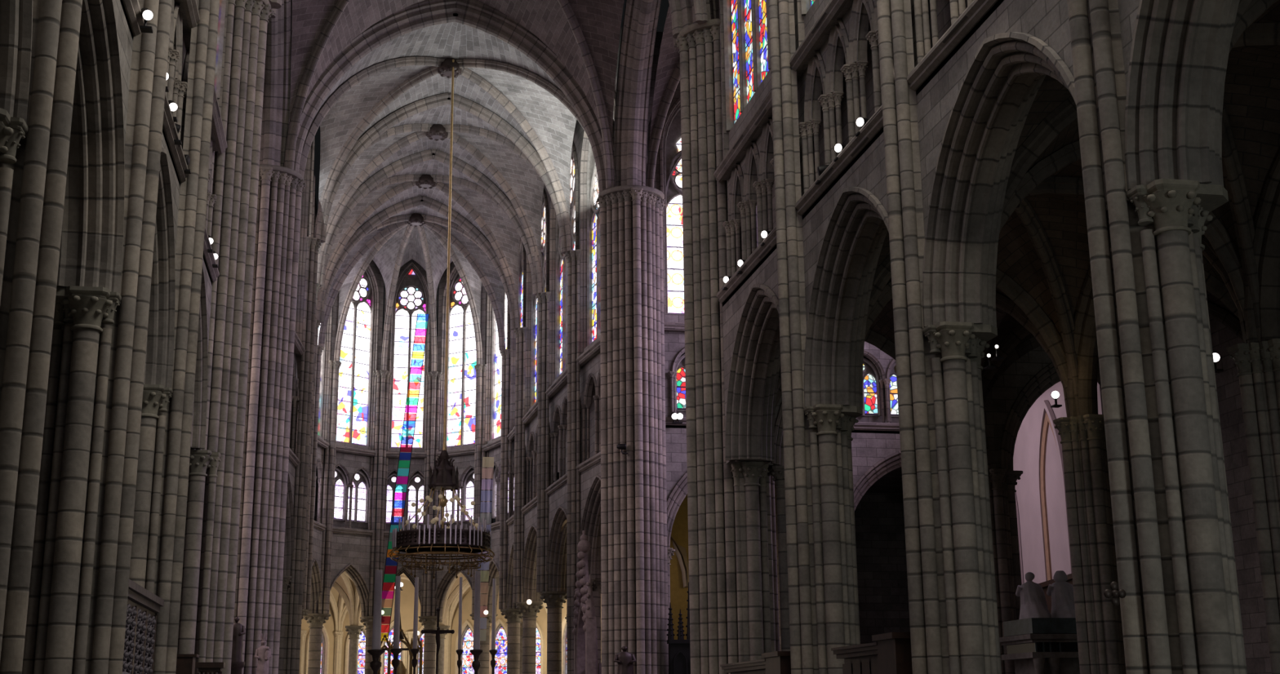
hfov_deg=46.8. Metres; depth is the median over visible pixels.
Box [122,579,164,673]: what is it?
screen
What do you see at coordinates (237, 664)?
bronze statue
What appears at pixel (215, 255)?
spotlight
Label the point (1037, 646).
tomb
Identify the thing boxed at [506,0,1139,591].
wall
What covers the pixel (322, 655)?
window
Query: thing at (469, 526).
candle
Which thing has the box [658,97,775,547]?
trim
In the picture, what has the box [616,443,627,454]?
spotlight
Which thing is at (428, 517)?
candle
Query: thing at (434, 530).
candle
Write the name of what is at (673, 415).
spotlight
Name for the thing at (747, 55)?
window
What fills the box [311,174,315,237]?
trim
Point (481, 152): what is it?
ceiling
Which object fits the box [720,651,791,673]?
screen
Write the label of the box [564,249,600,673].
pier
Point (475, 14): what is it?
trim
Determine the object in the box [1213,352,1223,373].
spotlight
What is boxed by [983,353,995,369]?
spotlight
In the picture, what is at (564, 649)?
window
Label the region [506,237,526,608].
trim
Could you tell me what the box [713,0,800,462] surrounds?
trim
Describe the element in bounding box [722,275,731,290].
spotlight
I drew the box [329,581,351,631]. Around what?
ceiling
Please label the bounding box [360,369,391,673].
pier
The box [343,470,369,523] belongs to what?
window
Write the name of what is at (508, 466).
window
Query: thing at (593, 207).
window
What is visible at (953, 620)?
pier
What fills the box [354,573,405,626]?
ceiling
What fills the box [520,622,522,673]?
column
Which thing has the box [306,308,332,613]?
trim
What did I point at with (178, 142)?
spotlight
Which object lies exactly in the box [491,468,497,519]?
window
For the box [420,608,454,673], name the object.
cross
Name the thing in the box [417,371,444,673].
pier
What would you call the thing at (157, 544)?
pier
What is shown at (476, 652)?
candle
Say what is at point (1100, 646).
pier
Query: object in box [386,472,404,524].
window
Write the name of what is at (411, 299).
window
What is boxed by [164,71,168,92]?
spotlight
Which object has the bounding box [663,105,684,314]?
window
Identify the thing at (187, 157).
spotlight
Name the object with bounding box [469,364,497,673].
pier
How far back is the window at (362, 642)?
92.40 m
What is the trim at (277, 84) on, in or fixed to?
attached to the wall at (125, 34)
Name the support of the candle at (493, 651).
on the altar
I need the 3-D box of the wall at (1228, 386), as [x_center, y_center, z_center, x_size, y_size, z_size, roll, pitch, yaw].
[17.464,1.315,25.145,1.170,12.600,34.000,2,-14,-11]
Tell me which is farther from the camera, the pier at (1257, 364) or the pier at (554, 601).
the pier at (554, 601)
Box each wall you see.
[112,0,317,512]
[298,582,601,673]
[311,259,514,612]
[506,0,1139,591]
[645,31,1060,651]
[1013,381,1103,613]
[1208,316,1271,673]
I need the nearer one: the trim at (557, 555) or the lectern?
the lectern
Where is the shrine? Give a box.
[377,615,422,673]
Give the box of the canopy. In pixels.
[572,530,601,673]
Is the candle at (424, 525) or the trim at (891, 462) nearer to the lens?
the candle at (424, 525)
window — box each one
[213,0,226,99]
[294,193,302,331]
[317,323,325,436]
[320,633,324,673]
[333,466,346,520]
[336,269,374,446]
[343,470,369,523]
[348,631,365,673]
[382,626,402,673]
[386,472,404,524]
[389,266,427,448]
[405,472,424,524]
[417,633,424,673]
[440,481,463,524]
[445,271,476,447]
[460,625,474,673]
[462,469,474,522]
[490,290,506,439]
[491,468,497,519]
[491,624,506,673]
[507,466,514,515]
[518,239,523,327]
[530,195,546,407]
[535,626,541,673]
[555,149,575,379]
[562,624,566,673]
[586,104,614,346]
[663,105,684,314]
[675,354,685,411]
[723,0,770,131]
[800,0,814,15]
[860,358,881,416]
[888,362,898,417]
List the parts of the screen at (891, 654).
panel, cornice, panel, panel, panel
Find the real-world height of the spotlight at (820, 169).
0.416 m
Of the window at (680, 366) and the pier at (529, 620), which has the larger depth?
the pier at (529, 620)
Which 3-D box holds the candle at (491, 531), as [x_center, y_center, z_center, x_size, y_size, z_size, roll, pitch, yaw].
[-5.649,7.719,56.164,0.052,0.690,0.052,9,-17,-32]
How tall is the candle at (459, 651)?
5.510 m
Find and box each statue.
[231,617,245,673]
[254,633,271,673]
[613,646,636,673]
[1015,572,1051,619]
[1046,570,1075,617]
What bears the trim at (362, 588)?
attached to the wall at (347, 549)
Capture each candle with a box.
[367,569,385,673]
[389,576,402,673]
[393,528,395,547]
[395,528,396,546]
[402,517,404,530]
[408,515,410,529]
[409,577,419,673]
[417,515,418,528]
[418,525,420,544]
[423,524,425,544]
[426,514,429,528]
[428,524,430,543]
[433,524,435,543]
[438,514,440,527]
[444,524,446,543]
[449,524,451,543]
[454,524,456,544]
[456,577,463,673]
[459,525,462,544]
[461,515,462,528]
[469,525,471,545]
[469,571,483,673]
[473,526,475,545]
[476,526,479,545]
[480,527,482,546]
[482,518,484,531]
[488,578,497,673]
[490,531,492,549]
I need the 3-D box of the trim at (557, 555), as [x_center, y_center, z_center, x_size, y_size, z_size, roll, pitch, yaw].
[-3.047,0.808,65.757,1.180,20.333,6.714,3,-15,-14]
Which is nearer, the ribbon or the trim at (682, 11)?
the trim at (682, 11)
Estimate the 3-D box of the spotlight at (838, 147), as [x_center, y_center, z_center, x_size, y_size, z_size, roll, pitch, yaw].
[4.152,-3.797,30.448,0.348,0.403,0.307,2,-14,-11]
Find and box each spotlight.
[139,7,153,33]
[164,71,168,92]
[168,100,177,122]
[173,123,182,145]
[183,154,191,173]
[207,235,213,253]
[212,250,218,267]
[553,471,559,482]
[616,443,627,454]
[670,412,677,423]
[676,412,683,423]
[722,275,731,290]
[737,259,745,274]
[760,230,771,246]
[814,164,829,184]
[833,142,846,161]
[855,117,869,136]
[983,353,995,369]
[991,344,1004,360]
[1050,391,1062,408]
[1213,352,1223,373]
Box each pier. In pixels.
[0,0,82,673]
[22,0,172,673]
[128,0,219,673]
[177,0,273,673]
[233,164,306,673]
[278,236,321,673]
[301,345,324,623]
[302,284,319,591]
[302,320,320,602]
[302,360,342,673]
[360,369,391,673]
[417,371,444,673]
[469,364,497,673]
[498,348,522,673]
[512,327,542,673]
[536,291,566,673]
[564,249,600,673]
[595,185,668,673]
[674,18,779,673]
[768,0,862,673]
[876,0,1001,673]
[987,468,1017,673]
[1053,413,1126,673]
[1066,0,1247,673]
[1226,338,1279,673]
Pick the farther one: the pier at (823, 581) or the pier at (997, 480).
the pier at (997, 480)
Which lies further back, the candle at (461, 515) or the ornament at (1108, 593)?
the candle at (461, 515)
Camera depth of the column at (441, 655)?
87.46 m
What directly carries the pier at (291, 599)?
on the floor
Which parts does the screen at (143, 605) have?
tracery panel, tracery panel, rail, cornice, tracery panel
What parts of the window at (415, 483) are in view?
lancet pane, rose pane, lancet pane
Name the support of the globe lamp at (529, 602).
attached to the wall at (1047, 20)
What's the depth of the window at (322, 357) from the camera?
81.66 m
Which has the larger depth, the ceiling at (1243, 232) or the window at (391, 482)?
the window at (391, 482)
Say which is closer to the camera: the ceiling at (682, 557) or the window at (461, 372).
the ceiling at (682, 557)
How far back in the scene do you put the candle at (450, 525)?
54.10 m
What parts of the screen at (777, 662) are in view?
cornice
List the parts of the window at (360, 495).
lancet pane, rose pane, lancet pane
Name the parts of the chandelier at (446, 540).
suspension arm, lantern crown, central rod, hanging rod, suspension arm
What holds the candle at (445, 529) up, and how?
on the chandelier at (446, 540)
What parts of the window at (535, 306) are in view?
lancet pane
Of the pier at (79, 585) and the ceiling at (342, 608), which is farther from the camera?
the ceiling at (342, 608)
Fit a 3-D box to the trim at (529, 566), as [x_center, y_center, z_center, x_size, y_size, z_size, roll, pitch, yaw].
[-4.679,2.413,72.061,1.180,20.333,6.709,3,-15,-13]
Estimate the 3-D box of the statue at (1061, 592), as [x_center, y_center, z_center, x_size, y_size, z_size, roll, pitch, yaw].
[10.930,6.663,38.197,0.757,1.257,1.168,2,-14,-11]
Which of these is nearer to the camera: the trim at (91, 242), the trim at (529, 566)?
the trim at (91, 242)
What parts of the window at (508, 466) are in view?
lancet pane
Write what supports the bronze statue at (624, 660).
on the floor
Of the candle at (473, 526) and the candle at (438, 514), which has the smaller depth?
the candle at (438, 514)
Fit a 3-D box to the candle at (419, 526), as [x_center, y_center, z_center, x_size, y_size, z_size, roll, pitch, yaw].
[-8.063,7.233,54.141,0.052,0.690,0.052,9,-17,-32]
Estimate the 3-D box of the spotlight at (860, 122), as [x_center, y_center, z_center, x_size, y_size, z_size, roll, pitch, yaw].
[4.408,-4.139,29.148,0.348,0.403,0.307,2,-14,-11]
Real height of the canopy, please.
8.400 m
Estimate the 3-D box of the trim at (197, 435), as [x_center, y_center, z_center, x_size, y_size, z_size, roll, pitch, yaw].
[-10.827,-7.309,35.598,1.370,19.185,7.100,2,-14,-11]
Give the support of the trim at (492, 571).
attached to the wall at (347, 549)
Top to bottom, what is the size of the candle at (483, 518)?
0.550 m
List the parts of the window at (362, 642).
lancet pane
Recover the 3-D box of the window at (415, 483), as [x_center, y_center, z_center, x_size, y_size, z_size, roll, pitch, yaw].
[-12.728,9.229,84.449,1.309,2.922,0.480,2,-14,-11]
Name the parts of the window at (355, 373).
lancet pane, rose pane, lancet pane, rose pane, rose pane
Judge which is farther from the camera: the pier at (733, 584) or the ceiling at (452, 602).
the ceiling at (452, 602)
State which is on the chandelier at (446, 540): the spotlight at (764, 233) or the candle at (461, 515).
the candle at (461, 515)
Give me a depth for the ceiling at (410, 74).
61.93 m
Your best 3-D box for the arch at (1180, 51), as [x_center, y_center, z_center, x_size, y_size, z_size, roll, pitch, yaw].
[7.298,-11.874,18.204,1.370,19.186,7.000,2,-14,-11]
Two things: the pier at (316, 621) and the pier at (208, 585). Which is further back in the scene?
the pier at (316, 621)
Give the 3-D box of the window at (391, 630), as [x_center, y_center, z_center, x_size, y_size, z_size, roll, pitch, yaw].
[-15.477,20.641,92.492,1.212,5.076,0.473,2,-14,-11]
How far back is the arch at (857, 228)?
31.71 m
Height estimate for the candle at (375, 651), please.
5.066 m
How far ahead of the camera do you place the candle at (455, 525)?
54.16 m
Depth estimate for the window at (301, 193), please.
60.39 m
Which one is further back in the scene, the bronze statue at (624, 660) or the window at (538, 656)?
the window at (538, 656)
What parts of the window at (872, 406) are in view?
lancet pane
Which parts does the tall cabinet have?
door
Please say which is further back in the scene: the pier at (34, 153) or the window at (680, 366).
the window at (680, 366)
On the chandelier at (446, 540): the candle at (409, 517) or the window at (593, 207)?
the candle at (409, 517)
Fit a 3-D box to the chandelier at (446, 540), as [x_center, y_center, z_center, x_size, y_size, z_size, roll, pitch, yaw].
[-7.545,-1.225,58.064,3.996,20.900,3.996,2,-14,-11]
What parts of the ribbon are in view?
colour panel, colour panel, colour panel, colour panel, colour panel, colour panel, colour panel, colour panel, colour panel, colour panel, colour panel, colour panel, cord, colour panel, colour panel, colour panel, colour panel, colour panel, colour panel, colour panel, colour panel, colour panel, colour panel, colour panel, colour panel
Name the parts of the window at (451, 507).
lancet pane, lancet pane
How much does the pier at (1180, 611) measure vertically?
20.600 m
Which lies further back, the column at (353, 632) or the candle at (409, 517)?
the column at (353, 632)
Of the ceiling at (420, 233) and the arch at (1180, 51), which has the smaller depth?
the arch at (1180, 51)
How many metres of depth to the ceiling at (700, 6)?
42.11 m
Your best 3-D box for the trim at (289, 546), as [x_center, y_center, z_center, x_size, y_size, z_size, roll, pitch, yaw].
[-13.867,-1.219,57.287,1.180,20.334,6.431,1,-14,-5]
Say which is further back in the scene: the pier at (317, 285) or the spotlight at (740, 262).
the pier at (317, 285)
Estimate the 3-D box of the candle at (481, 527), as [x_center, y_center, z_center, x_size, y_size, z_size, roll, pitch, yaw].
[-5.884,7.404,54.905,0.052,0.690,0.052,-3,-14,11]
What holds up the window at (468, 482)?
in the wall at (347, 549)
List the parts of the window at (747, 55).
lancet pane, lancet pane, lancet pane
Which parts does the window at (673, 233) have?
lancet pane, spandrel pane, rose pane, rose pane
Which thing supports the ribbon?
hanging from the ceiling at (420, 233)
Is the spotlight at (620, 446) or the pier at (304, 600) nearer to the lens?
the spotlight at (620, 446)
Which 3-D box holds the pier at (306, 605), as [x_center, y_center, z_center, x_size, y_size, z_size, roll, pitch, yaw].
[-17.694,10.537,76.712,1.708,20.600,1.600,-2,-14,6]
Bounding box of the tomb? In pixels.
[999,617,1079,673]
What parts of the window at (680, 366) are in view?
lancet pane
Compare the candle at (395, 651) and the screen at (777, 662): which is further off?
the candle at (395, 651)
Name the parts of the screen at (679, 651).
panel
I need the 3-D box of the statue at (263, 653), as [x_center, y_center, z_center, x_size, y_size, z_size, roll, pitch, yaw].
[-12.336,11.766,48.154,0.647,4.156,0.647,-3,-14,11]
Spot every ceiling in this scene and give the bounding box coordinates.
[270,0,678,189]
[298,22,587,254]
[316,104,564,330]
[317,204,513,371]
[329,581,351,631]
[337,574,446,631]
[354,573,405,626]
[439,571,466,626]
[443,578,546,630]
[560,519,688,587]
[645,5,679,187]
[693,0,707,24]
[750,0,1279,465]
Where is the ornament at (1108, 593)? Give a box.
[1103,581,1126,606]
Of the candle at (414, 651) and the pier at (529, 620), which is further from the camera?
the pier at (529, 620)
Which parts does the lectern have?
stem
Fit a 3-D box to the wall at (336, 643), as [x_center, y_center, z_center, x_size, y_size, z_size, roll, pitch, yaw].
[-12.534,16.398,78.687,29.075,10.100,29.697,2,-14,-11]
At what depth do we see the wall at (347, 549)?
82.84 m
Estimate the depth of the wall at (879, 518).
57.23 m
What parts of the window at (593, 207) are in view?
lancet pane, rose pane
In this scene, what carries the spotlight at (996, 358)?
attached to the ceiling at (1243, 232)
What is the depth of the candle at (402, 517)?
55.06 m
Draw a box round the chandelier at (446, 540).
[388,59,494,578]
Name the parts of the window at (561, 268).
lancet pane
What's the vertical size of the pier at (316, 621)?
20.600 m
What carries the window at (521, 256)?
in the wall at (1047, 20)
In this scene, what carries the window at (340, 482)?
in the wall at (347, 549)
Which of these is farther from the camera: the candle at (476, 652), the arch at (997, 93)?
the candle at (476, 652)
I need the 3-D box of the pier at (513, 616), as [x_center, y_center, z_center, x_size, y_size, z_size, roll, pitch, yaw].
[-6.673,10.788,78.142,1.716,20.600,1.600,5,-15,-21]
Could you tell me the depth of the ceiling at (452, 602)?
92.16 m
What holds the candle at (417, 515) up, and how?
on the chandelier at (446, 540)
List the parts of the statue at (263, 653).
crown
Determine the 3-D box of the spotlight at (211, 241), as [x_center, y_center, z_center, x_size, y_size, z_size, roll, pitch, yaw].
[-10.383,-2.253,35.625,0.238,0.463,0.352,2,-14,-11]
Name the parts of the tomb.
frieze panel, cornice, frieze panel, frieze panel, frieze panel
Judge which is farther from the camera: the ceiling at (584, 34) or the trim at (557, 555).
the trim at (557, 555)
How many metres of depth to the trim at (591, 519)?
59.90 m
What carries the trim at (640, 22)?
attached to the wall at (1047, 20)
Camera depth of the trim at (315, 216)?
76.38 m
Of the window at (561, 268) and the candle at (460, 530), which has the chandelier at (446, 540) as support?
the candle at (460, 530)
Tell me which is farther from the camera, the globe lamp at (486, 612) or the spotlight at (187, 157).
the globe lamp at (486, 612)
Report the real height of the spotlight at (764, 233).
0.403 m
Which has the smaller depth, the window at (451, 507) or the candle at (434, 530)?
the candle at (434, 530)
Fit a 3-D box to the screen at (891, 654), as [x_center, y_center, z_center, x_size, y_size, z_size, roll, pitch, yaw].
[4.308,6.862,26.660,0.680,2.840,3.600,2,-14,-11]
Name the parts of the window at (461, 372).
lancet pane, rose pane, rose pane, rose pane, lancet pane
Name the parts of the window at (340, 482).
lancet pane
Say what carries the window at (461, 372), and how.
in the wall at (347, 549)
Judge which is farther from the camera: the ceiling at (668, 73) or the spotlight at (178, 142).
the ceiling at (668, 73)
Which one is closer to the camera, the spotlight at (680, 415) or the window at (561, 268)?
the spotlight at (680, 415)
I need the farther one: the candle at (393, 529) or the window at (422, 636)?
the window at (422, 636)
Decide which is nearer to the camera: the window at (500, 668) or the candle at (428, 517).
the candle at (428, 517)
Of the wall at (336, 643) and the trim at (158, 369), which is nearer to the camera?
the trim at (158, 369)
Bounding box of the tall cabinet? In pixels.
[175,654,199,673]
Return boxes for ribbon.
[381,313,429,640]
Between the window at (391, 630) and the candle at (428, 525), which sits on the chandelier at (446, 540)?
the candle at (428, 525)
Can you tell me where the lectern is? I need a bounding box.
[195,662,225,673]
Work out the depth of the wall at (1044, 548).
48.44 m
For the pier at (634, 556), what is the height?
20.720 m
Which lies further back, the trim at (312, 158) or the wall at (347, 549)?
the wall at (347, 549)
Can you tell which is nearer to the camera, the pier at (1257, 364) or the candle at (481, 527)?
the pier at (1257, 364)
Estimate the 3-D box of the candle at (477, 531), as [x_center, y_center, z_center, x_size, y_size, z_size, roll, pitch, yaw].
[-5.992,7.366,54.750,0.052,0.690,0.052,9,-17,-32]
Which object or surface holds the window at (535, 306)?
in the wall at (1047, 20)
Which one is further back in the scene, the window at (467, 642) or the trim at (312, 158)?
the window at (467, 642)
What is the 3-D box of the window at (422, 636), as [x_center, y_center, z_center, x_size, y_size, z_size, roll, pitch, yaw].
[-13.394,20.703,92.820,1.212,5.076,0.473,2,-14,-11]
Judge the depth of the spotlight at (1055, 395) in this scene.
32.52 m
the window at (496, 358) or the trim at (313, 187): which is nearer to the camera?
the trim at (313, 187)
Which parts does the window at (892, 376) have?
lancet pane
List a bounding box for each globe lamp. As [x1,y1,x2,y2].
[484,610,488,622]
[526,600,531,613]
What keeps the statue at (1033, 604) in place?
on the tomb
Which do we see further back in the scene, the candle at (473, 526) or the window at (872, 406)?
the window at (872, 406)
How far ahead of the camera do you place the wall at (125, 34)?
29.92 m
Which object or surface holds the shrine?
on the altar
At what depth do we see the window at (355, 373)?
84.37 m
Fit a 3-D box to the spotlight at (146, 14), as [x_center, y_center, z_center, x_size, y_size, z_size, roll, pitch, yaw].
[-7.911,-5.091,23.712,0.238,0.463,0.352,2,-14,-11]
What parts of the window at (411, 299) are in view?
lancet pane, rose pane, rose pane, rose pane, rose pane, rose pane, spandrel pane, lancet pane, rose pane, rose pane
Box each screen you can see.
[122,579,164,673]
[666,582,690,673]
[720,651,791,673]
[831,632,912,673]
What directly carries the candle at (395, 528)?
on the chandelier at (446, 540)
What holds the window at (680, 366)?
in the wall at (879, 518)
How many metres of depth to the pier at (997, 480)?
40.10 m
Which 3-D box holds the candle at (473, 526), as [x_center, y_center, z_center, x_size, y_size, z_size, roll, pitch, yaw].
[-6.116,7.331,54.608,0.052,0.690,0.052,-3,-14,11]
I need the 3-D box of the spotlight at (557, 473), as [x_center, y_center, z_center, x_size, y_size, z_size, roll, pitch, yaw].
[-3.745,6.383,67.496,0.400,0.449,0.383,2,-14,-11]
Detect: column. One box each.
[345,626,364,673]
[435,626,449,673]
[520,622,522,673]
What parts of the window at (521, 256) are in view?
lancet pane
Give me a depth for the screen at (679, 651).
51.99 m
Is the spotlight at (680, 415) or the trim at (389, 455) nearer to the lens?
the spotlight at (680, 415)
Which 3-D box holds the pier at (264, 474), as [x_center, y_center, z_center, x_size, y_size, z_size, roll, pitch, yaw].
[-13.528,4.142,51.747,2.528,20.720,2.528,10,-18,-37]
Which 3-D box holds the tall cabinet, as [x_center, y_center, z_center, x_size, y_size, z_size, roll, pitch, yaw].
[-10.257,8.591,33.090,0.550,2.910,0.680,2,-14,-11]
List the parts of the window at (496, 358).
lancet pane, lancet pane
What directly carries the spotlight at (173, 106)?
attached to the wall at (125, 34)
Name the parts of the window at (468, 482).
lancet pane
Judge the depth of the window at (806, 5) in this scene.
33.91 m
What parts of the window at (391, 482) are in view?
lancet pane, lancet pane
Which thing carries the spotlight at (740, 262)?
attached to the wall at (1047, 20)
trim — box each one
[0,0,32,123]
[56,0,144,293]
[143,0,199,387]
[180,0,228,448]
[259,0,291,166]
[268,0,711,39]
[283,146,311,576]
[288,0,620,194]
[288,136,315,590]
[302,215,316,608]
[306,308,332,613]
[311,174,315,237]
[325,263,379,617]
[382,260,431,604]
[431,266,487,617]
[480,294,510,613]
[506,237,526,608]
[520,189,550,602]
[544,142,581,591]
[575,92,615,578]
[613,0,719,186]
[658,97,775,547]
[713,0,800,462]
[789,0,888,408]
[853,350,901,510]
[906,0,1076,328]
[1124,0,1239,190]
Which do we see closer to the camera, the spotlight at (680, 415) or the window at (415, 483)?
the spotlight at (680, 415)
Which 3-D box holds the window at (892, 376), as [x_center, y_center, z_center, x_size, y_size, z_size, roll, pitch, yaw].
[10.406,2.032,58.645,1.400,2.321,0.440,2,-14,-11]
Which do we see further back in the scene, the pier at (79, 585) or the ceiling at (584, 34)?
the ceiling at (584, 34)
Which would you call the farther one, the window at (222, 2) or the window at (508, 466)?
the window at (508, 466)
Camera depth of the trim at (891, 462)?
57.26 m
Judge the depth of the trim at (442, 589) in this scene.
83.43 m
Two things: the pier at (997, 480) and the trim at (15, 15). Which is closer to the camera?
the trim at (15, 15)
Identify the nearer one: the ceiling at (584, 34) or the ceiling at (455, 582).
the ceiling at (584, 34)

